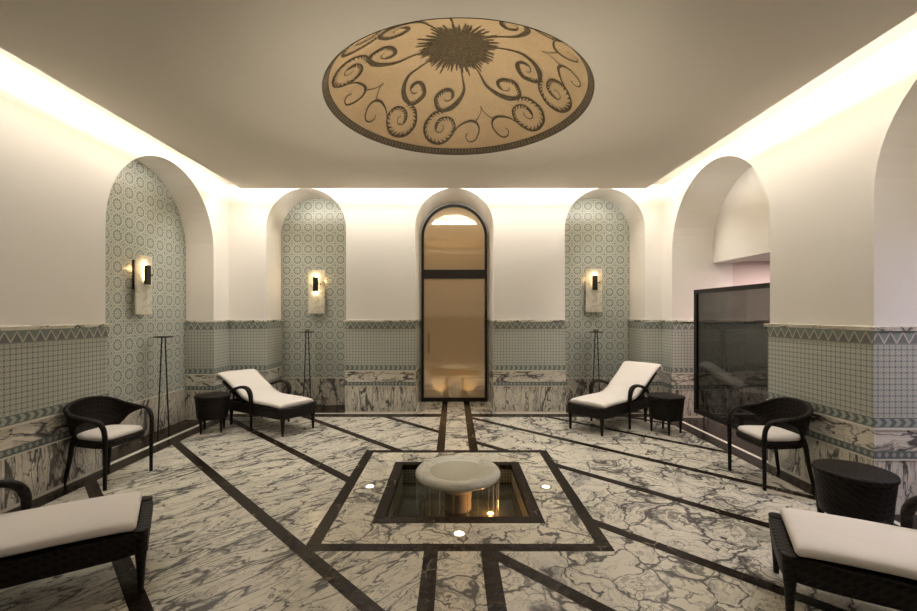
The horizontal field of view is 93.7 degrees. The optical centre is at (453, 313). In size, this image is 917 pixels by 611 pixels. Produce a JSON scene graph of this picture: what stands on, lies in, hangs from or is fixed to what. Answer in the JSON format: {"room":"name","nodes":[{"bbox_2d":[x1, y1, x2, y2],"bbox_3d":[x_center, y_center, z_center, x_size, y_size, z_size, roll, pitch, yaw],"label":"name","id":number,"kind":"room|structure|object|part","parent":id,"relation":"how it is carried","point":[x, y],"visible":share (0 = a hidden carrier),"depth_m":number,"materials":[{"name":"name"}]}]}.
{"room":"spa","nodes":[
{"label":"spa","id":0,"kind":"room"},
{"bbox_2d":[0,54,227,448],"bbox_3d":[-3.830,-0.235,2.455,0.420,3.670,8.910,0,0,0],"label":"wall","id":1,"kind":"structure","parent":0,"point":[83,193],"depth_m":4.56,"materials":[{"name":"beige paint"}]},
{"bbox_2d":[0,323,111,513],"bbox_3d":[-3.810,0.851,3.942,0.460,1.498,1.143,0,0,0],"label":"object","id":2,"kind":"structure","parent":1,"relation":"attached to","point":[44,369],"depth_m":3.79,"materials":[{"name":"tile"}]},
{"bbox_2d":[132,254,152,313],"bbox_3d":[-3.965,-0.365,5.490,0.149,0.750,0.280,0,0,0],"label":"wall sconce","id":3,"kind":"object","parent":1,"relation":"attached to","point":[142,274],"visible":1,"depth_m":5.45,"materials":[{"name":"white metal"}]},
{"bbox_2d":[228,185,662,404],"bbox_3d":[-0.130,-0.235,7.385,6.980,3.670,0.950,0,0,0],"label":"wall","id":4,"kind":"structure","parent":0,"point":[543,242],"depth_m":6.93,"materials":[{"name":"beige paint"}]},
{"bbox_2d":[184,319,282,419],"bbox_3d":[-3.357,0.851,6.829,1.506,1.498,0.484,0,0,-45],"label":"trim","id":5,"kind":"structure","parent":4,"relation":"attached to","point":[212,347],"depth_m":6.83,"materials":[{"name":"white tile"}]},
{"bbox_2d":[308,270,324,313],"bbox_3d":[-2.366,-0.375,7.434,0.280,0.750,0.149,0,0,0],"label":"wall sconce","id":6,"kind":"object","parent":4,"relation":"attached to","point":[316,278],"visible":1,"depth_m":7.42,"materials":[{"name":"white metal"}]},
{"bbox_2d":[343,319,421,412],"bbox_3d":[-1.173,0.851,7.365,1.187,1.498,0.990,0,0,0],"label":"trim","id":7,"kind":"structure","parent":4,"relation":"attached to","point":[382,370],"depth_m":6.90,"materials":[{"name":"white tile"}]},
{"bbox_2d":[420,203,488,401],"bbox_3d":[0.015,-0.210,7.812,1.270,3.620,0.095,0,0,0],"label":"door","id":8,"kind":"structure","parent":4,"relation":"in","point":[454,237],"depth_m":7.83,"materials":[{"name":"beige glass"}]},
{"bbox_3d":[0.015,-1.366,7.830,1.104,1.142,0.010,0,0,0],"label":"transom pane","id":9,"kind":"part","parent":8,"relation":"part of","materials":[{"name":"orange glass"}]},
{"bbox_3d":[0.015,0.448,7.830,1.104,2.165,0.010,0,0,0],"label":"pane","id":10,"kind":"part","parent":8,"relation":"part of","materials":[{"name":"orange glass"}]},
{"bbox_2d":[487,319,567,412],"bbox_3d":[1.220,0.851,7.365,1.220,1.498,0.990,0,0,0],"label":"trim","id":11,"kind":"structure","parent":4,"relation":"attached to","point":[527,370],"depth_m":6.90,"materials":[{"name":"white tile"}]},
{"bbox_2d":[586,269,601,311],"bbox_3d":[2.425,-0.400,7.434,0.280,0.750,0.149,0,0,0],"label":"wall sconce","id":12,"kind":"object","parent":4,"relation":"attached to","point":[593,276],"visible":1,"depth_m":7.42,"materials":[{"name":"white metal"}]},
{"bbox_2d":[627,319,705,417],"bbox_3d":[5.019,0.851,7.040,3.963,1.498,0.940,0,0,0],"label":"trim","id":13,"kind":"structure","parent":4,"relation":"attached to","point":[669,344],"depth_m":6.67,"materials":[{"name":"grey tile"}]},
{"bbox_2d":[0,0,916,187],"bbox_3d":[-0.155,-1.915,2.463,6.136,0.045,8.087,0,0,0],"label":"ceiling","id":14,"kind":"structure","parent":0,"point":[233,87],"depth_m":3.30,"materials":[{"name":"beige paint"}]},
{"bbox_2d":[322,17,594,154],"bbox_3d":[0.040,-2.171,3.940,2.379,0.564,2.379,0,0,-30],"label":"dome","id":15,"kind":"object","parent":14,"relation":"attached to","point":[456,85],"visible":0.9,"depth_m":4.21,"materials":[{"name":"paint"}]},
{"bbox_2d":[0,13,916,184],"bbox_3d":[-0.130,-2.070,2.455,6.980,0.001,8.910,0,0,0],"label":"cove","id":16,"kind":"object","parent":14,"relation":"attached to","point":[908,25],"visible":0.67,"depth_m":4.05,"materials":[{"name":"beige paint"}]},
{"bbox_2d":[0,401,916,610],"bbox_3d":[1.450,1.600,2.950,11.100,0.001,9.900,0,0,0],"label":"floor","id":17,"kind":"structure","parent":0,"point":[206,551],"depth_m":3.31,"materials":[{"name":"stone"}]},
{"bbox_2d":[0,479,152,590],"bbox_3d":[-2.581,1.212,2.283,1.611,0.776,0.697,0,0,-33],"label":"chaise longue","id":18,"kind":"object","parent":17,"relation":"on","point":[44,542],"visible":1,"depth_m":2.39,"materials":[{"name":"fabric"}]},
{"bbox_3d":[-2.843,1.297,2.478,0.607,0.606,0.075,0,0,-35],"label":"arm","id":19,"kind":"part","parent":18,"relation":"part of","materials":[{"name":"wicker"}]},
{"bbox_2d":[0,492,141,557],"bbox_3d":[-2.608,1.042,2.265,1.546,0.435,0.600,0,0,-33],"label":"cushion","id":20,"kind":"object","parent":18,"relation":"on","point":[28,529],"depth_m":2.41,"materials":[{"name":"white fabric"}]},
{"bbox_3d":[-1.811,1.423,2.490,0.080,0.355,0.080,0,0,-33],"label":"leg","id":21,"kind":"part","parent":18,"relation":"part of","materials":[{"name":"wicker"}]},
{"bbox_3d":[-2.078,1.423,2.901,0.080,0.355,0.080,0,0,-33],"label":"leg","id":22,"kind":"part","parent":18,"relation":"part of","materials":[{"name":"wicker"}]},
{"bbox_2d":[63,396,153,490],"bbox_3d":[-3.346,1.209,4.165,0.522,0.787,0.627,0,0,9],"label":"armchair","id":23,"kind":"object","parent":17,"relation":"on","point":[93,422],"visible":1,"depth_m":4.14,"materials":[{"name":"wicker"}]},
{"bbox_3d":[-3.569,1.377,4.004,0.124,0.452,0.051,0,0,-5],"label":"leg","id":24,"kind":"part","parent":23,"relation":"part of","materials":[{"name":"wicker"}]},
{"bbox_3d":[-3.407,1.008,4.175,0.366,0.355,0.580,0,0,9],"label":"backrest","id":25,"kind":"part","parent":23,"relation":"part of","materials":[{"name":"wicker"}]},
{"bbox_3d":[-3.509,1.377,4.387,0.124,0.452,0.051,0,0,23],"label":"leg","id":26,"kind":"part","parent":23,"relation":"part of","materials":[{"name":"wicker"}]},
{"bbox_2d":[76,425,142,440],"bbox_3d":[-3.335,1.145,4.163,0.410,0.062,0.445,0,0,9],"label":"cushion","id":27,"kind":"object","parent":23,"relation":"on","point":[89,432],"depth_m":4.09,"materials":[{"name":"white fabric"}]},
{"bbox_3d":[-3.335,1.210,4.163,0.430,0.070,0.468,0,0,9],"label":"seat","id":28,"kind":"part","parent":23,"relation":"part of","materials":[{"name":"fabric"}]},
{"bbox_2d":[153,336,173,435],"bbox_3d":[-3.845,0.951,5.700,0.236,1.298,0.236,0,0,-34],"label":"iron stand","id":29,"kind":"object","parent":17,"relation":"on","point":[161,337],"visible":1,"depth_m":5.67,"materials":[{"name":"black metal"}]},
{"bbox_3d":[-3.856,0.958,5.644,0.018,1.286,0.079,0,0,10],"label":"leg","id":30,"kind":"part","parent":29,"relation":"part of","materials":[{"name":"black metal"}]},
{"bbox_2d":[153,336,173,337],"bbox_3d":[-3.845,0.311,5.700,0.236,0.018,0.236,0,0,-34],"label":"tray","id":31,"kind":"object","parent":29,"relation":"on","point":[153,336],"depth_m":5.66,"materials":[{"name":"black metal"}]},
{"bbox_3d":[-3.789,0.958,5.690,0.079,1.286,0.018,0,0,12],"label":"leg","id":32,"kind":"part","parent":29,"relation":"part of","materials":[{"name":"black metal"}]},
{"bbox_2d":[193,392,230,434],"bbox_3d":[-3.275,1.350,5.850,0.450,0.500,0.450,0,0,-20],"label":"side table","id":33,"kind":"object","parent":17,"relation":"on","point":[209,406],"visible":1,"depth_m":5.70,"materials":[{"name":"wicker"}]},
{"bbox_3d":[-3.350,1.429,5.689,0.052,0.341,0.055,0,0,-20],"label":"leg","id":34,"kind":"part","parent":33,"relation":"part of","materials":[{"name":"wood"}]},
{"bbox_3d":[-3.114,1.429,5.775,0.052,0.341,0.055,0,0,-20],"label":"leg","id":35,"kind":"part","parent":33,"relation":"part of","materials":[{"name":"wicker"}]},
{"bbox_2d":[215,369,315,436],"bbox_3d":[-2.704,1.232,6.176,1.541,0.736,0.697,0,0,32],"label":"chaise longue","id":36,"kind":"object","parent":17,"relation":"on","point":[254,395],"visible":0.99,"depth_m":5.99,"materials":[{"name":"fabric"}]},
{"bbox_3d":[-3.205,1.423,6.206,0.080,0.355,0.080,0,0,32],"label":"leg","id":37,"kind":"part","parent":36,"relation":"part of","materials":[{"name":"wicker"}]},
{"bbox_3d":[-3.009,1.131,6.366,0.556,0.311,0.530,0,0,32],"label":"panel","id":38,"kind":"part","parent":36,"relation":"part of","materials":[{"name":"wicker"}]},
{"bbox_3d":[-2.992,1.297,5.995,0.607,0.606,0.075,0,0,33],"label":"arm","id":39,"kind":"part","parent":36,"relation":"part of","materials":[{"name":"wicker"}]},
{"bbox_2d":[215,369,312,408],"bbox_3d":[-2.731,1.062,6.193,1.476,0.396,0.600,0,0,32],"label":"cushion","id":40,"kind":"object","parent":36,"relation":"on","point":[262,395],"depth_m":6.13,"materials":[{"name":"white fabric"}]},
{"bbox_3d":[-2.612,1.317,6.119,1.324,0.135,0.594,0,0,32],"label":"frame","id":41,"kind":"part","parent":36,"relation":"part of","materials":[{"name":"wicker"}]},
{"bbox_3d":[-2.668,1.297,6.515,0.607,0.606,0.075,0,0,30],"label":"arm","id":42,"kind":"part","parent":36,"relation":"part of","materials":[{"name":"wicker"}]},
{"bbox_3d":[-2.219,1.423,5.586,0.080,0.355,0.080,0,0,32],"label":"leg","id":43,"kind":"part","parent":36,"relation":"part of","materials":[{"name":"wicker"}]},
{"bbox_3d":[-1.960,1.423,6.001,0.080,0.355,0.080,0,0,32],"label":"leg","id":44,"kind":"part","parent":36,"relation":"part of","materials":[{"name":"wicker"}]},
{"bbox_2d":[300,329,313,397],"bbox_3d":[-2.450,0.933,7.200,0.236,1.335,0.236,0,0,-19],"label":"iron stand","id":45,"kind":"object","parent":17,"relation":"on","point":[306,331],"visible":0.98,"depth_m":7.16,"materials":[{"name":"black metal"}]},
{"bbox_3d":[-2.476,0.958,7.149,0.018,1.286,0.079,0,0,25],"label":"leg","id":46,"kind":"part","parent":45,"relation":"part of","materials":[{"name":"black metal"}]},
{"bbox_3d":[-2.399,0.958,7.175,0.079,1.286,0.018,0,0,27],"label":"leg","id":47,"kind":"part","parent":45,"relation":"part of","materials":[{"name":"black metal"}]},
{"bbox_2d":[364,484,375,488],"bbox_3d":[-0.772,1.597,3.972,0.116,0.006,0.116,0,0,0],"label":"floor light","id":48,"kind":"object","parent":17,"relation":"on","point":[368,486],"visible":1,"depth_m":3.97,"materials":[{"name":"silver metal"}]},
{"bbox_2d":[2,402,900,610],"bbox_3d":[-0.130,1.599,2.900,6.980,0.001,9.800,0,0,0],"label":"trim","id":49,"kind":"structure","parent":17,"relation":"on","point":[125,570],"depth_m":3.34,"materials":[{"name":"brown stone"}]},
{"bbox_2d":[388,470,528,516],"bbox_3d":[0.037,1.835,3.960,1.145,0.370,1.160,0,0,0],"label":"pool wall","id":50,"kind":"structure","parent":17,"relation":"in","point":[407,475],"depth_m":4.42,"materials":[{"name":"stone"}]},
{"bbox_2d":[415,455,499,513],"bbox_3d":[0.040,1.716,3.945,0.776,0.608,0.776,0,0,0],"label":"fountain","id":51,"kind":"object","parent":50,"relation":"in","point":[457,476],"visible":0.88,"depth_m":3.85,"materials":[{"name":"stone"}]},
{"bbox_2d":[415,455,499,494],"bbox_3d":[0.040,1.516,3.945,0.776,0.208,0.776,0,0,0],"label":"bowl","id":52,"kind":"object","parent":51,"relation":"on","point":[450,474],"depth_m":3.87,"materials":[{"name":"stone"}]},
{"bbox_2d":[392,482,522,516],"bbox_3d":[0.037,1.780,3.960,1.145,0.001,1.160,0,0,0],"label":"water","id":53,"kind":"object","parent":50,"relation":"in","point":[415,499],"visible":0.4,"depth_m":4.05,"materials":[{"name":"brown liquid"}]},
{"bbox_2d":[372,462,544,522],"bbox_3d":[0.037,1.623,3.955,1.325,0.054,1.350,0,0,0],"label":"trim","id":54,"kind":"structure","parent":17,"relation":"on","point":[381,515],"depth_m":3.54,"materials":[{"name":"brown stone"}]},
{"bbox_2d":[451,529,466,537],"bbox_3d":[0.041,1.597,3.122,0.116,0.006,0.116,0,0,0],"label":"floor light","id":55,"kind":"object","parent":17,"relation":"on","point":[458,533],"visible":1,"depth_m":3.12,"materials":[{"name":"silver metal"}]},
{"bbox_2d":[110,413,899,525],"bbox_3d":[-0.135,1.598,2.455,7.090,0.001,8.910,0,0,0],"label":"trim","id":56,"kind":"structure","parent":17,"relation":"on","point":[163,440],"depth_m":5.78,"materials":[{"name":"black stone"}]},
{"bbox_2d":[539,484,551,489],"bbox_3d":[0.852,1.597,3.965,0.116,0.006,0.116,0,0,0],"label":"floor light","id":57,"kind":"object","parent":17,"relation":"on","point":[543,486],"visible":1,"depth_m":3.96,"materials":[{"name":"silver metal"}]},
{"bbox_2d":[589,329,602,391],"bbox_3d":[2.390,0.933,7.200,0.236,1.335,0.236,0,0,18],"label":"iron stand","id":58,"kind":"object","parent":17,"relation":"on","point":[595,331],"visible":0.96,"depth_m":7.17,"materials":[{"name":"black metal"}]},
{"bbox_3d":[2.339,0.958,7.175,0.079,1.286,0.018,0,0,-28],"label":"leg","id":59,"kind":"part","parent":58,"relation":"part of","materials":[{"name":"black metal"}]},
{"bbox_3d":[2.416,0.958,7.149,0.018,1.286,0.079,0,0,-26],"label":"leg","id":60,"kind":"part","parent":58,"relation":"part of","materials":[{"name":"black metal"}]},
{"bbox_2d":[567,361,662,436],"bbox_3d":[2.385,1.182,6.290,1.651,0.835,0.697,0,0,-39],"label":"chaise longue","id":61,"kind":"object","parent":17,"relation":"on","point":[624,394],"visible":0.98,"depth_m":6.13,"materials":[{"name":"fabric"}]},
{"bbox_3d":[1.627,1.423,5.987,0.080,0.355,0.080,0,0,-39],"label":"leg","id":62,"kind":"part","parent":61,"relation":"part of","materials":[{"name":"wicker"}]},
{"bbox_3d":[2.263,1.297,6.587,0.607,0.606,0.075,0,0,-38],"label":"arm","id":63,"kind":"part","parent":61,"relation":"part of","materials":[{"name":"wicker"}]},
{"bbox_3d":[1.937,1.423,5.607,0.080,0.355,0.080,0,0,-39],"label":"leg","id":64,"kind":"part","parent":61,"relation":"part of","materials":[{"name":"wood"}]},
{"bbox_3d":[2.258,1.317,6.186,1.324,0.135,0.594,0,0,-39],"label":"frame","id":65,"kind":"part","parent":61,"relation":"part of","materials":[{"name":"wicker"}]},
{"bbox_2d":[570,361,662,408],"bbox_3d":[2.410,1.012,6.311,1.585,0.495,0.600,0,0,-39],"label":"cushion","id":66,"kind":"object","parent":61,"relation":"on","point":[618,393],"depth_m":6.34,"materials":[{"name":"white fabric"}]},
{"bbox_3d":[2.652,1.297,6.112,0.607,0.606,0.075,0,0,-41],"label":"arm","id":67,"kind":"part","parent":61,"relation":"part of","materials":[{"name":"wicker"}]},
{"bbox_3d":[2.695,1.080,6.544,0.589,0.409,0.530,0,0,-39],"label":"panel","id":68,"kind":"part","parent":61,"relation":"part of","materials":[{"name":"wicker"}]},
{"bbox_3d":[2.836,1.423,6.349,0.080,0.355,0.080,0,0,-39],"label":"leg","id":69,"kind":"part","parent":61,"relation":"part of","materials":[{"name":"wicker"}]},
{"bbox_2d":[647,392,685,435],"bbox_3d":[2.865,1.350,5.800,0.470,0.500,0.470,0,0,-30],"label":"side table","id":70,"kind":"object","parent":17,"relation":"on","point":[663,406],"visible":1,"depth_m":5.64,"materials":[{"name":"wicker"}]},
{"bbox_3d":[2.683,1.429,5.849,0.052,0.341,0.055,0,0,-30],"label":"leg","id":71,"kind":"part","parent":70,"relation":"part of","materials":[{"name":"wood"}]},
{"bbox_3d":[2.816,1.429,5.619,0.052,0.341,0.055,0,0,-30],"label":"leg","id":72,"kind":"part","parent":70,"relation":"part of","materials":[{"name":"wood"}]},
{"bbox_3d":[3.046,1.429,5.751,0.052,0.341,0.055,0,0,-30],"label":"leg","id":73,"kind":"part","parent":70,"relation":"part of","materials":[{"name":"wood"}]},
{"bbox_2d":[683,283,769,456],"bbox_3d":[3.450,0.632,5.588,0.060,1.934,2.016,0,0,0],"label":"glass screen","id":74,"kind":"object","parent":17,"relation":"on","point":[731,335],"visible":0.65,"depth_m":5.33,"materials":[{"name":"black glass"}]},
{"bbox_3d":[3.450,0.537,5.360,0.008,1.635,1.450,0,0,0],"label":"screen pane","id":75,"kind":"part","parent":74,"relation":"part of","materials":[{"name":"clear glass"}]},
{"bbox_2d":[727,397,814,490],"bbox_3d":[3.051,1.209,4.135,0.522,0.787,0.627,0,0,0],"label":"armchair","id":76,"kind":"object","parent":17,"relation":"on","point":[786,420],"visible":0.99,"depth_m":4.07,"materials":[{"name":"wicker"}]},
{"bbox_3d":[3.040,1.210,4.135,0.430,0.070,0.468,0,0,0],"label":"seat","id":77,"kind":"part","parent":76,"relation":"part of","materials":[{"name":"fabric"}]},
{"bbox_2d":[738,425,800,441],"bbox_3d":[3.040,1.145,4.135,0.410,0.062,0.445,0,0,0],"label":"cushion","id":78,"kind":"object","parent":76,"relation":"on","point":[776,433],"depth_m":4.06,"materials":[{"name":"white fabric"}]},
{"bbox_3d":[3.113,1.008,4.135,0.366,0.355,0.580,0,0,0],"label":"backrest","id":79,"kind":"part","parent":76,"relation":"part of","materials":[{"name":"wicker"}]},
{"bbox_3d":[3.246,1.377,4.329,0.124,0.452,0.051,0,0,-14],"label":"leg","id":80,"kind":"part","parent":76,"relation":"part of","materials":[{"name":"wicker"}]},
{"bbox_3d":[3.246,1.377,3.941,0.124,0.452,0.051,0,0,14],"label":"leg","id":81,"kind":"part","parent":76,"relation":"part of","materials":[{"name":"wicker"}]},
{"bbox_2d":[768,495,916,610],"bbox_3d":[2.525,1.212,2.062,1.611,0.776,0.697,0,0,30],"label":"chaise longue","id":82,"kind":"object","parent":17,"relation":"on","point":[858,559],"visible":1,"depth_m":2.17,"materials":[{"name":"fabric"}]},
{"bbox_3d":[1.994,1.423,2.656,0.080,0.355,0.080,0,0,30],"label":"leg","id":83,"kind":"part","parent":82,"relation":"part of","materials":[{"name":"wicker"}]},
{"bbox_3d":[1.747,1.423,2.233,0.080,0.355,0.080,0,0,30],"label":"leg","id":84,"kind":"part","parent":82,"relation":"part of","materials":[{"name":"wicker"}]},
{"bbox_2d":[780,508,916,579],"bbox_3d":[2.553,1.042,2.046,1.546,0.435,0.600,0,0,30],"label":"cushion","id":85,"kind":"object","parent":82,"relation":"on","point":[815,537],"depth_m":2.20,"materials":[{"name":"white fabric"}]},
{"bbox_3d":[2.778,1.297,2.269,0.607,0.606,0.075,0,0,32],"label":"arm","id":86,"kind":"part","parent":82,"relation":"part of","materials":[{"name":"wicker"}]},
{"bbox_2d":[811,459,900,525],"bbox_3d":[2.830,1.350,3.040,0.464,0.500,0.464,0,0,-10],"label":"side table","id":87,"kind":"object","parent":17,"relation":"on","point":[845,488],"visible":0.88,"depth_m":2.92,"materials":[{"name":"wicker"}]},
{"bbox_3d":[2.679,1.429,3.146,0.052,0.341,0.055,0,0,-10],"label":"leg","id":88,"kind":"part","parent":87,"relation":"part of","materials":[{"name":"wicker"}]},
{"bbox_3d":[2.724,1.429,2.889,0.052,0.341,0.055,0,0,-10],"label":"leg","id":89,"kind":"part","parent":87,"relation":"part of","materials":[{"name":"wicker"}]},
{"bbox_2d":[733,261,769,285],"bbox_3d":[5.645,0.385,3.705,2.710,2.430,6.210,0,0,0],"label":"wall","id":90,"kind":"structure","parent":0,"point":[744,272],"depth_m":6.81,"materials":[{"name":"beige paint"}]},
{"bbox_2d":[747,256,769,260],"bbox_3d":[5.495,-0.830,3.705,3.010,0.001,6.210,0,0,0],"label":"ceiling","id":91,"kind":"structure","parent":0,"point":[763,258],"depth_m":6.61,"materials":[{"name":"beige paint"}]},
{"bbox_2d":[663,28,916,325],"bbox_3d":[3.825,-0.235,2.455,0.930,3.670,8.910,0,0,0],"label":"wall","id":92,"kind":"structure","parent":0,"point":[825,188],"depth_m":3.95,"materials":[{"name":"beige paint"}]},
{"bbox_2d":[764,323,916,514],"bbox_3d":[3.805,0.851,4.000,0.970,1.498,1.209,0,0,0],"label":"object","id":93,"kind":"structure","parent":92,"relation":"attached to","point":[859,383],"depth_m":3.62,"materials":[{"name":"tile"}]}
]}

